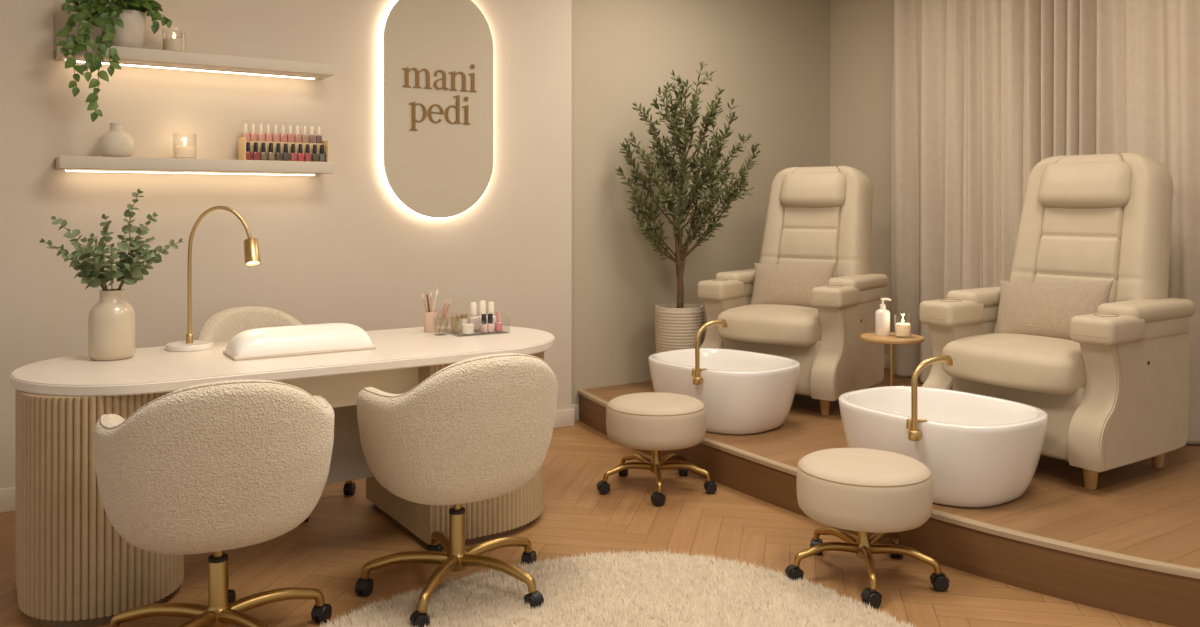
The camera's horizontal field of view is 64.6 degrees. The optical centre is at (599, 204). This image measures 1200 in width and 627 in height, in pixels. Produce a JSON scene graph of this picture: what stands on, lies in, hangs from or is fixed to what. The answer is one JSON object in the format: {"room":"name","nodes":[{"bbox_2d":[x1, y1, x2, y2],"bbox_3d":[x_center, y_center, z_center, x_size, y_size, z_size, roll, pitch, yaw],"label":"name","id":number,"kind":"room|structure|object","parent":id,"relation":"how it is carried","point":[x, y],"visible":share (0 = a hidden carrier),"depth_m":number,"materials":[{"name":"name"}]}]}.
{"room":"salon","nodes":[
{"label":"salon","id":0,"kind":"room"},
{"bbox_2d":[0,0,571,488],"bbox_3d":[-2.779,-0.150,4.266,6.056,3.000,0.318,0,0,-33],"label":"wall","id":1,"kind":"structure","parent":0,"point":[337,247],"depth_m":4.83,"materials":[{"name":"paint"}]},
{"bbox_2d":[56,43,334,79],"bbox_3d":[-1.899,-0.678,4.544,1.208,0.064,0.219,0,0,-33],"label":"wall shelf","id":2,"kind":"object","parent":1,"relation":"attached to","point":[129,56],"visible":0.98,"depth_m":4.49,"materials":[{"name":"beige paint"}]},
{"bbox_2d":[56,0,171,121],"bbox_3d":[-2.183,-0.672,4.257,0.226,0.624,0.465,0,0,37],"label":"trailing plant","id":3,"kind":"object","parent":2,"relation":"on","point":[123,21],"visible":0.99,"depth_m":4.18,"materials":[{"name":"green plant"}]},
{"bbox_2d":[163,34,184,51],"bbox_3d":[-2.002,-0.766,4.465,0.104,0.112,0.104,0,0,-33],"label":"candle","id":4,"kind":"object","parent":2,"relation":"on","point":[172,44],"visible":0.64,"depth_m":4.43,"materials":[{"name":"beige wax"}]},
{"bbox_2d":[56,155,334,175],"bbox_3d":[-1.899,-0.183,4.544,1.208,0.064,0.219,0,0,-33],"label":"wall shelf","id":5,"kind":"object","parent":1,"relation":"attached to","point":[67,163],"visible":1,"depth_m":4.43,"materials":[{"name":"beige paint"}]},
{"bbox_2d":[98,123,134,156],"bbox_3d":[-2.204,-0.293,4.332,0.148,0.157,0.148,0,0,-33],"label":"bottle vase","id":6,"kind":"object","parent":5,"relation":"on","point":[116,142],"visible":0.89,"depth_m":4.28,"materials":[{"name":"beige ceramic"}]},
{"bbox_2d":[174,141,195,157],"bbox_3d":[-1.963,-0.276,4.491,0.104,0.122,0.104,0,0,-33],"label":"candle","id":7,"kind":"object","parent":5,"relation":"on","point":[179,151],"visible":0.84,"depth_m":4.45,"materials":[{"name":"beige wax"}]},
{"bbox_2d":[238,137,328,161],"bbox_3d":[-1.579,-0.318,4.753,0.413,0.205,0.125,0,0,-33],"label":"rack","id":8,"kind":"object","parent":5,"relation":"on","point":[242,141],"visible":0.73,"depth_m":4.74,"materials":[{"name":"brown wood"}]},
{"bbox_2d":[242,123,248,140],"bbox_3d":[-1.745,-0.359,4.677,0.029,0.088,0.025,0,0,-33],"label":"bottle","id":9,"kind":"object","parent":8,"relation":"on","point":[245,133],"visible":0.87,"depth_m":4.67,"materials":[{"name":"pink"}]},
{"bbox_2d":[246,142,251,159],"bbox_3d":[-1.715,-0.263,4.631,0.029,0.088,0.025,0,0,-33],"label":"bottle","id":10,"kind":"object","parent":8,"relation":"on","point":[248,152],"visible":0.97,"depth_m":4.62,"materials":[{"name":"red glass"}]},
{"bbox_2d":[250,124,256,140],"bbox_3d":[-1.715,-0.359,4.697,0.029,0.088,0.025,0,0,-33],"label":"bottle","id":11,"kind":"object","parent":8,"relation":"on","point":[253,136],"visible":1,"depth_m":4.69,"materials":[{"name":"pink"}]},
{"bbox_2d":[252,142,258,159],"bbox_3d":[-1.685,-0.263,4.651,0.029,0.088,0.025,0,0,-33],"label":"bottle","id":12,"kind":"object","parent":8,"relation":"on","point":[255,155],"visible":0.94,"depth_m":4.64,"materials":[{"name":"red"}]},
{"bbox_2d":[257,124,263,140],"bbox_3d":[-1.685,-0.359,4.717,0.029,0.088,0.025,0,0,-33],"label":"bottle","id":13,"kind":"object","parent":8,"relation":"on","point":[260,136],"visible":1,"depth_m":4.71,"materials":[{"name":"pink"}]},
{"bbox_2d":[260,143,266,159],"bbox_3d":[-1.654,-0.263,4.671,0.029,0.088,0.025,0,0,-33],"label":"bottle","id":14,"kind":"object","parent":8,"relation":"on","point":[263,155],"visible":0.98,"depth_m":4.66,"materials":[{"name":"brown glass"}]},
{"bbox_2d":[265,124,271,141],"bbox_3d":[-1.655,-0.359,4.737,0.029,0.088,0.025,0,0,-33],"label":"bottle","id":15,"kind":"object","parent":8,"relation":"on","point":[268,136],"visible":1,"depth_m":4.73,"materials":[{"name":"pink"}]},
{"bbox_2d":[268,143,273,159],"bbox_3d":[-1.624,-0.263,4.691,0.029,0.088,0.025,0,0,-33],"label":"bottle","id":16,"kind":"object","parent":8,"relation":"on","point":[270,153],"visible":1,"depth_m":4.68,"materials":[{"name":"brown glass"}]},
{"bbox_2d":[272,125,278,141],"bbox_3d":[-1.624,-0.359,4.756,0.029,0.088,0.025,0,0,-33],"label":"bottle","id":17,"kind":"object","parent":8,"relation":"on","point":[275,137],"visible":1,"depth_m":4.75,"materials":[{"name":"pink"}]},
{"bbox_2d":[275,143,281,160],"bbox_3d":[-1.594,-0.263,4.710,0.029,0.088,0.025,0,0,-33],"label":"bottle","id":18,"kind":"object","parent":8,"relation":"on","point":[278,155],"visible":1,"depth_m":4.70,"materials":[{"name":"brown"}]},
{"bbox_2d":[280,125,285,141],"bbox_3d":[-1.594,-0.359,4.776,0.029,0.088,0.025,0,0,-33],"label":"bottle","id":19,"kind":"object","parent":8,"relation":"on","point":[282,135],"visible":1,"depth_m":4.77,"materials":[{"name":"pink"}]},
{"bbox_2d":[283,143,288,160],"bbox_3d":[-1.564,-0.263,4.730,0.029,0.088,0.025,0,0,-33],"label":"bottle","id":20,"kind":"object","parent":8,"relation":"on","point":[285,154],"visible":0.98,"depth_m":4.72,"materials":[{"name":"grey"}]},
{"bbox_2d":[287,125,293,141],"bbox_3d":[-1.564,-0.359,4.796,0.029,0.088,0.025,0,0,-33],"label":"bottle","id":21,"kind":"object","parent":8,"relation":"on","point":[290,137],"visible":1,"depth_m":4.79,"materials":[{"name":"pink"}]},
{"bbox_2d":[290,144,296,160],"bbox_3d":[-1.534,-0.263,4.750,0.029,0.088,0.025,0,0,-33],"label":"bottle","id":22,"kind":"object","parent":8,"relation":"on","point":[293,156],"visible":0.95,"depth_m":4.74,"materials":[{"name":"red"}]},
{"bbox_2d":[294,126,300,142],"bbox_3d":[-1.534,-0.359,4.816,0.029,0.088,0.025,0,0,-33],"label":"bottle","id":23,"kind":"object","parent":8,"relation":"on","point":[297,138],"visible":1,"depth_m":4.81,"materials":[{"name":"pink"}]},
{"bbox_2d":[297,144,303,160],"bbox_3d":[-1.504,-0.263,4.770,0.029,0.088,0.025,0,0,-33],"label":"bottle","id":24,"kind":"object","parent":8,"relation":"on","point":[300,156],"visible":0.93,"depth_m":4.76,"materials":[{"name":"red"}]},
{"bbox_2d":[301,126,307,142],"bbox_3d":[-1.504,-0.359,4.836,0.029,0.088,0.025,0,0,-33],"label":"bottle","id":25,"kind":"object","parent":8,"relation":"on","point":[304,138],"visible":1,"depth_m":4.83,"materials":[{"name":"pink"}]},
{"bbox_2d":[304,144,310,160],"bbox_3d":[-1.474,-0.263,4.790,0.029,0.088,0.025,0,0,-33],"label":"bottle","id":26,"kind":"object","parent":8,"relation":"on","point":[307,156],"visible":1,"depth_m":4.78,"materials":[{"name":"red"}]},
{"bbox_2d":[308,126,314,142],"bbox_3d":[-1.474,-0.359,4.856,0.029,0.088,0.025,0,0,-33],"label":"bottle","id":27,"kind":"object","parent":8,"relation":"on","point":[311,138],"visible":1,"depth_m":4.85,"materials":[{"name":"brown"}]},
{"bbox_2d":[312,144,317,161],"bbox_3d":[-1.443,-0.263,4.810,0.029,0.088,0.025,0,0,-33],"label":"bottle","id":28,"kind":"object","parent":8,"relation":"on","point":[314,154],"visible":1,"depth_m":4.80,"materials":[{"name":"grey glass"}]},
{"bbox_2d":[315,127,321,142],"bbox_3d":[-1.444,-0.359,4.876,0.029,0.088,0.025,0,0,-33],"label":"bottle","id":29,"kind":"object","parent":8,"relation":"on","point":[318,138],"visible":1,"depth_m":4.87,"materials":[{"name":"brown"}]},
{"bbox_2d":[319,145,324,161],"bbox_3d":[-1.413,-0.263,4.830,0.029,0.088,0.025,0,0,-33],"label":"bottle","id":30,"kind":"object","parent":8,"relation":"on","point":[321,155],"visible":1,"depth_m":4.82,"materials":[{"name":"grey glass"}]},
{"bbox_2d":[0,408,573,512],"bbox_3d":[-2.687,1.298,4.137,6.068,0.105,0.034,0,0,-33],"label":"baseboard","id":31,"kind":"structure","parent":1,"relation":"attached to","point":[7,495],"depth_m":4.19,"materials":[{"name":"beige paint"}]},
{"bbox_2d":[379,0,492,218],"bbox_3d":[-0.899,-0.574,5.301,0.672,1.308,0.059,0,0,-33],"label":"wall sign","id":32,"kind":"object","parent":1,"relation":"attached to","point":[436,56],"visible":1,"depth_m":5.27,"materials":[{"name":"beige"}]},
{"bbox_2d":[0,421,1175,626],"bbox_3d":[0.032,1.400,2.331,8.620,0.100,6.856,0,0,-33],"label":"floor","id":33,"kind":"structure","parent":0,"point":[328,553],"depth_m":3.72,"materials":[{"name":"brown wood"}]},
{"bbox_2d":[94,379,334,626],"bbox_3d":[-1.153,0.916,2.893,0.685,0.864,0.692,0,0,-27],"label":"desk chair","id":34,"kind":"object","parent":33,"relation":"on","point":[216,467],"visible":1,"depth_m":2.62,"materials":[{"name":"fabric"}]},
{"bbox_2d":[196,306,355,521],"bbox_3d":[-1.464,0.916,4.295,0.692,0.864,0.685,0,0,43],"label":"desk chair","id":35,"kind":"object","parent":33,"relation":"on","point":[224,325],"visible":0.12,"depth_m":4.44,"materials":[{"name":"beige fabric"}]},
{"bbox_2d":[10,325,554,625],"bbox_3d":[-1.133,0.963,3.793,2.076,0.775,0.840,0,0,-33],"label":"desk","id":36,"kind":"object","parent":33,"relation":"on","point":[73,567],"visible":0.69,"depth_m":3.17,"materials":[{"name":"wood"}]},
{"bbox_2d":[88,289,134,360],"bbox_3d":[-1.831,0.447,3.566,0.158,0.257,0.158,0,0,-33],"label":"vase","id":37,"kind":"object","parent":36,"relation":"on","point":[111,321],"visible":0.98,"depth_m":3.51,"materials":[{"name":"beige ceramic"}]},
{"bbox_2d":[40,188,182,290],"bbox_3d":[-1.833,0.241,3.554,0.541,0.608,0.215,0,0,-7],"label":"bunch","id":38,"kind":"object","parent":37,"relation":"in","point":[95,272],"visible":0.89,"depth_m":3.55,"materials":[{"name":"green plant"}]},
{"bbox_2d":[166,206,260,351],"bbox_3d":[-1.547,0.289,3.820,0.370,0.572,0.174,0,0,-9],"label":"desk lamp","id":39,"kind":"object","parent":36,"relation":"on","point":[251,245],"visible":1,"depth_m":3.80,"materials":[{"name":"metal"}]},
{"bbox_2d":[186,334,192,343],"bbox_3d":[-1.643,0.535,3.804,0.026,0.040,0.026,0,0,-33],"label":"socket","id":40,"kind":"object","parent":39,"relation":"attached to","point":[189,337],"depth_m":3.79,"materials":[{"name":"gold metal"}]},
{"bbox_2d":[223,323,375,360],"bbox_3d":[-1.178,0.525,3.739,0.540,0.100,0.216,0,0,-32],"label":"hand rest cushion","id":41,"kind":"object","parent":36,"relation":"on","point":[269,342],"visible":1,"depth_m":3.65,"materials":[{"name":"white leather"}]},
{"bbox_2d":[423,311,437,332],"bbox_3d":[-0.769,0.529,4.308,0.066,0.092,0.066,0,0,-33],"label":"cup","id":42,"kind":"object","parent":36,"relation":"on","point":[429,318],"visible":1,"depth_m":4.28,"materials":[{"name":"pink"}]},
{"bbox_2d":[421,294,427,311],"bbox_3d":[-0.783,0.483,4.307,0.054,0.164,0.011,0,0,2],"label":"brush","id":43,"kind":"object","parent":42,"relation":"in","point":[422,295],"visible":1,"depth_m":4.30,"materials":[{"name":"brown wood"}]},
{"bbox_2d":[426,289,429,311],"bbox_3d":[-0.777,0.472,4.312,0.031,0.184,0.012,0,0,5],"label":"brush","id":44,"kind":"object","parent":42,"relation":"in","point":[426,289],"visible":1,"depth_m":4.31,"materials":[{"name":"grey"}]},
{"bbox_2d":[430,292,431,311],"bbox_3d":[-0.766,0.479,4.306,0.012,0.170,0.012,0,0,3],"label":"brush","id":45,"kind":"object","parent":42,"relation":"in","point":[430,292],"visible":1,"depth_m":4.30,"materials":[{"name":"brown"}]},
{"bbox_2d":[432,289,437,311],"bbox_3d":[-0.756,0.474,4.312,0.046,0.182,0.012,0,0,-4],"label":"brush","id":46,"kind":"object","parent":42,"relation":"in","point":[437,289],"visible":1,"depth_m":4.31,"materials":[{"name":"beige wood"}]},
{"bbox_3d":[-0.582,0.490,4.324,0.250,0.170,0.280,0,0,-30],"label":"acrylic organizer","id":47,"kind":"object","parent":36,"relation":"on","visible":0},
{"bbox_2d":[451,316,459,331],"bbox_3d":[-0.654,0.536,4.293,0.040,0.068,0.040,0,0,-33],"label":"jar","id":48,"kind":"object","parent":47,"relation":"in","point":[455,320],"visible":1,"depth_m":4.28,"materials":[{"name":"beige glass"}]},
{"bbox_2d":[460,314,467,330],"bbox_3d":[-0.619,0.533,4.325,0.033,0.073,0.033,0,0,-33],"label":"jar","id":49,"kind":"object","parent":47,"relation":"in","point":[463,317],"visible":0.77,"depth_m":4.31,"materials":[{"name":"white glass"}]},
{"bbox_2d":[462,324,473,333],"bbox_3d":[-0.584,0.549,4.207,0.054,0.042,0.054,0,0,-33],"label":"jar","id":50,"kind":"object","parent":47,"relation":"in","point":[466,328],"visible":1,"depth_m":4.18,"materials":[{"name":"beige plastic"}]},
{"bbox_2d":[468,302,478,329],"bbox_3d":[-0.578,0.507,4.338,0.042,0.127,0.036,0,0,-33],"label":"bottle","id":51,"kind":"object","parent":47,"relation":"in","point":[473,319],"visible":0.88,"depth_m":4.33,"materials":[{"name":"beige plastic"}]},
{"bbox_2d":[477,300,487,328],"bbox_3d":[-0.540,0.504,4.362,0.044,0.131,0.038,0,0,-33],"label":"bottle","id":52,"kind":"object","parent":47,"relation":"in","point":[482,304],"visible":0.63,"depth_m":4.35,"materials":[{"name":"beige plastic"}]},
{"bbox_2d":[480,314,486,332],"bbox_3d":[-0.519,0.528,4.245,0.028,0.083,0.024,0,0,-33],"label":"bottle","id":53,"kind":"object","parent":47,"relation":"in","point":[483,326],"visible":1,"depth_m":4.24,"materials":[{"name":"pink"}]},
{"bbox_2d":[487,313,493,331],"bbox_3d":[-0.492,0.528,4.261,0.028,0.083,0.024,0,0,-33],"label":"bottle","id":54,"kind":"object","parent":47,"relation":"in","point":[490,326],"visible":1,"depth_m":4.25,"materials":[{"name":"pink glass"}]},
{"bbox_2d":[488,302,495,327],"bbox_3d":[-0.503,0.509,4.388,0.041,0.122,0.035,0,0,-33],"label":"bottle","id":55,"kind":"object","parent":47,"relation":"in","point":[490,304],"visible":0.5,"depth_m":4.38,"materials":[{"name":"beige plastic"}]},
{"bbox_2d":[495,312,501,331],"bbox_3d":[-0.458,0.526,4.287,0.029,0.088,0.025,0,0,-33],"label":"bottle","id":56,"kind":"object","parent":47,"relation":"in","point":[498,325],"visible":1,"depth_m":4.28,"materials":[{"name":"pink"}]},
{"bbox_3d":[-0.704,0.538,4.207,0.066,0.075,0.066,0,0,-33],"label":"cup","id":57,"kind":"object","parent":36,"relation":"on","visible":0},
{"bbox_2d":[439,299,446,332],"bbox_3d":[-0.698,0.491,4.214,0.040,0.147,0.012,0,0,-33],"label":"brush","id":58,"kind":"object","parent":57,"relation":"in","point":[445,301],"visible":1,"depth_m":4.21,"materials":[{"name":"brown"}]},
{"bbox_2d":[438,299,451,331],"bbox_3d":[-0.686,0.489,4.201,0.073,0.152,0.012,0,0,26],"label":"brush","id":59,"kind":"object","parent":57,"relation":"in","point":[450,300],"visible":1,"depth_m":4.19,"materials":[{"name":"brown"}]},
{"bbox_2d":[318,548,915,626],"bbox_3d":[0.076,1.331,2.605,2.051,0.037,2.028,0,0,-33],"label":"rug","id":60,"kind":"object","parent":33,"relation":"on","point":[642,589],"visible":0.94,"depth_m":3.19,"materials":[{"name":"fabric"}]},
{"bbox_2d":[355,353,557,626],"bbox_3d":[-0.497,0.916,3.341,0.685,0.864,0.690,0,0,-33],"label":"desk chair","id":61,"kind":"object","parent":60,"relation":"on","point":[479,428],"visible":1,"depth_m":3.07,"materials":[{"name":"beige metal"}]},
{"bbox_2d":[596,392,717,506],"bbox_3d":[0.284,1.135,4.545,0.559,0.426,0.546,0,0,36],"label":"stool","id":62,"kind":"object","parent":33,"relation":"on","point":[657,422],"visible":1,"depth_m":4.38,"materials":[{"name":"fabric"}]},
{"bbox_2d":[785,448,949,608],"bbox_3d":[0.975,1.135,3.461,0.559,0.426,0.546,0,0,44],"label":"stool","id":63,"kind":"object","parent":33,"relation":"on","point":[883,493],"visible":1,"depth_m":3.30,"materials":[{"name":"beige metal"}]},
{"bbox_2d":[577,368,1199,626],"bbox_3d":[2.132,1.254,4.431,2.449,0.192,5.050,0,0,-33],"label":"platform","id":64,"kind":"object","parent":33,"relation":"on","point":[1129,545],"visible":0.39,"depth_m":3.58,"materials":[{"name":"brown wood"}]},
{"bbox_2d":[615,61,761,352],"bbox_3d":[0.547,0.131,5.908,0.891,2.059,0.428,0,0,-9],"label":"tree","id":65,"kind":"object","parent":64,"relation":"on","point":[677,325],"visible":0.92,"depth_m":5.89,"materials":[{"name":"green plant"}]},
{"bbox_2d":[648,319,799,434],"bbox_3d":[0.642,0.870,5.068,0.687,0.579,0.800,0,0,-41],"label":"foot bath","id":66,"kind":"object","parent":64,"relation":"on","point":[741,392],"visible":0.94,"depth_m":4.79,"materials":[{"name":"white ceramic"}]},
{"bbox_2d":[692,319,726,384],"bbox_3d":[0.552,0.739,4.798,0.196,0.316,0.071,0,0,-33],"label":"faucet","id":67,"kind":"object","parent":66,"relation":"on","point":[700,376],"depth_m":4.75,"materials":[{"name":"gold metal"}]},
{"bbox_2d":[697,166,887,414],"bbox_3d":[1.172,0.458,5.723,0.920,1.404,0.929,0,0,38],"label":"chair","id":68,"kind":"object","parent":64,"relation":"on","point":[823,214],"visible":0.81,"depth_m":5.64,"materials":[{"name":"beige leather"}]},
{"bbox_2d":[716,304,820,346],"bbox_3d":[1.088,0.691,5.616,0.612,0.195,0.657,0,0,38],"label":"seat cushion","id":69,"kind":"object","parent":68,"relation":"on","point":[767,325],"depth_m":5.37,"materials":[{"name":"beige leather"}]},
{"bbox_2d":[750,262,836,307],"bbox_3d":[1.151,0.485,5.697,0.555,0.306,0.157,0,0,38],"label":"lumbar cushion","id":70,"kind":"object","parent":68,"relation":"on","point":[783,284],"visible":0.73,"depth_m":5.65,"materials":[{"name":"fabric"}]},
{"bbox_2d":[779,172,845,206],"bbox_3d":[1.327,-0.092,5.926,0.442,0.223,0.158,0,0,38],"label":"pillow","id":71,"kind":"object","parent":68,"relation":"on","point":[796,189],"depth_m":5.87,"materials":[{"name":"beige leather"}]},
{"bbox_2d":[860,332,923,385],"bbox_3d":[1.523,0.922,4.957,0.320,0.475,0.320,0,0,-33],"label":"side table","id":72,"kind":"object","parent":64,"relation":"on","point":[892,339],"visible":0.53,"depth_m":4.91,"materials":[{"name":"brown wood"}]},
{"bbox_2d":[875,298,890,335],"bbox_3d":[1.490,0.587,5.002,0.079,0.197,0.074,0,0,-33],"label":"pump bottle","id":73,"kind":"object","parent":72,"relation":"on","point":[882,315],"visible":1,"depth_m":4.97,"materials":[{"name":"beige plastic"}]},
{"bbox_2d":[895,318,910,335],"bbox_3d":[1.570,0.626,4.922,0.084,0.118,0.084,0,0,-33],"label":"candle","id":74,"kind":"object","parent":72,"relation":"on","point":[901,329],"visible":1,"depth_m":4.89,"materials":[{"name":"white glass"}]},
{"bbox_2d":[839,355,1047,507],"bbox_3d":[1.387,0.870,3.921,0.687,0.579,0.800,0,0,-35],"label":"foot bath","id":75,"kind":"object","parent":64,"relation":"on","point":[978,450],"visible":0.9,"depth_m":3.65,"materials":[{"name":"white ceramic"}]},
{"bbox_2d":[906,355,952,440],"bbox_3d":[1.268,0.739,3.661,0.193,0.316,0.087,0,0,-33],"label":"faucet","id":76,"kind":"object","parent":75,"relation":"on","point":[917,429],"depth_m":3.62,"materials":[{"name":"gold metal"}]},
{"bbox_2d":[919,153,1194,488],"bbox_3d":[2.083,0.458,4.356,0.929,1.404,0.920,0,0,-34],"label":"chair","id":77,"kind":"object","parent":64,"relation":"on","point":[1115,394],"visible":0.88,"depth_m":4.19,"materials":[{"name":"beige leather"}]},
{"bbox_2d":[942,333,1085,394],"bbox_3d":[1.970,0.691,4.280,0.657,0.195,0.612,0,0,-34],"label":"seat cushion","id":78,"kind":"object","parent":77,"relation":"on","point":[1041,365],"depth_m":4.07,"materials":[{"name":"beige leather"}]},
{"bbox_2d":[994,280,1113,339],"bbox_3d":[2.056,0.485,4.339,0.158,0.314,0.559,0,0,-34],"label":"lumbar cushion","id":79,"kind":"object","parent":77,"relation":"on","point":[1039,309],"visible":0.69,"depth_m":4.30,"materials":[{"name":"fabric"}]},
{"bbox_2d":[1038,161,1131,207],"bbox_3d":[2.294,-0.092,4.502,0.158,0.223,0.442,0,0,-34],"label":"pillow","id":80,"kind":"object","parent":77,"relation":"on","point":[1061,184],"depth_m":4.44,"materials":[{"name":"beige leather"}]},
{"bbox_2d":[572,0,829,403],"bbox_3d":[0.828,-0.150,6.715,2.664,3.000,0.200,0,0,-33],"label":"wall","id":81,"kind":"structure","parent":0,"point":[772,57],"depth_m":6.31,"materials":[{"name":"beige paint"}]},
{"bbox_2d":[572,404,578,420],"bbox_3d":[-0.174,1.298,5.925,0.097,0.105,0.016,0,0,-33],"label":"baseboard","id":82,"kind":"structure","parent":81,"relation":"attached to","point":[575,407],"depth_m":5.93,"materials":[{"name":"beige paint"}]},
{"bbox_2d":[830,0,892,355],"bbox_3d":[3.631,-0.150,4.521,0.200,3.000,6.550,0,0,-33],"label":"wall","id":83,"kind":"structure","parent":0,"point":[860,30],"depth_m":6.91,"materials":[{"name":"beige paint"}]},
{"bbox_2d":[884,355,889,368],"bbox_3d":[3.541,1.115,4.461,0.016,0.090,6.550,0,0,-33],"label":"baseboard","id":84,"kind":"structure","parent":83,"relation":"attached to","point":[886,358],"depth_m":6.73,"materials":[{"name":"beige paint"}]},
{"bbox_3d":[0.103,-1.700,2.314,8.720,0.100,6.750,0,0,-33],"label":"ceiling","id":85,"kind":"structure","parent":0,"visible":0},
{"bbox_2d":[890,0,1199,443],"bbox_3d":[2.580,-0.241,5.206,0.144,2.787,2.787,0,0,-24],"label":"curtain","id":86,"kind":"object","parent":85,"relation":"hanging from","point":[983,92],"visible":0.51,"depth_m":5.57,"materials":[{"name":"fabric"}]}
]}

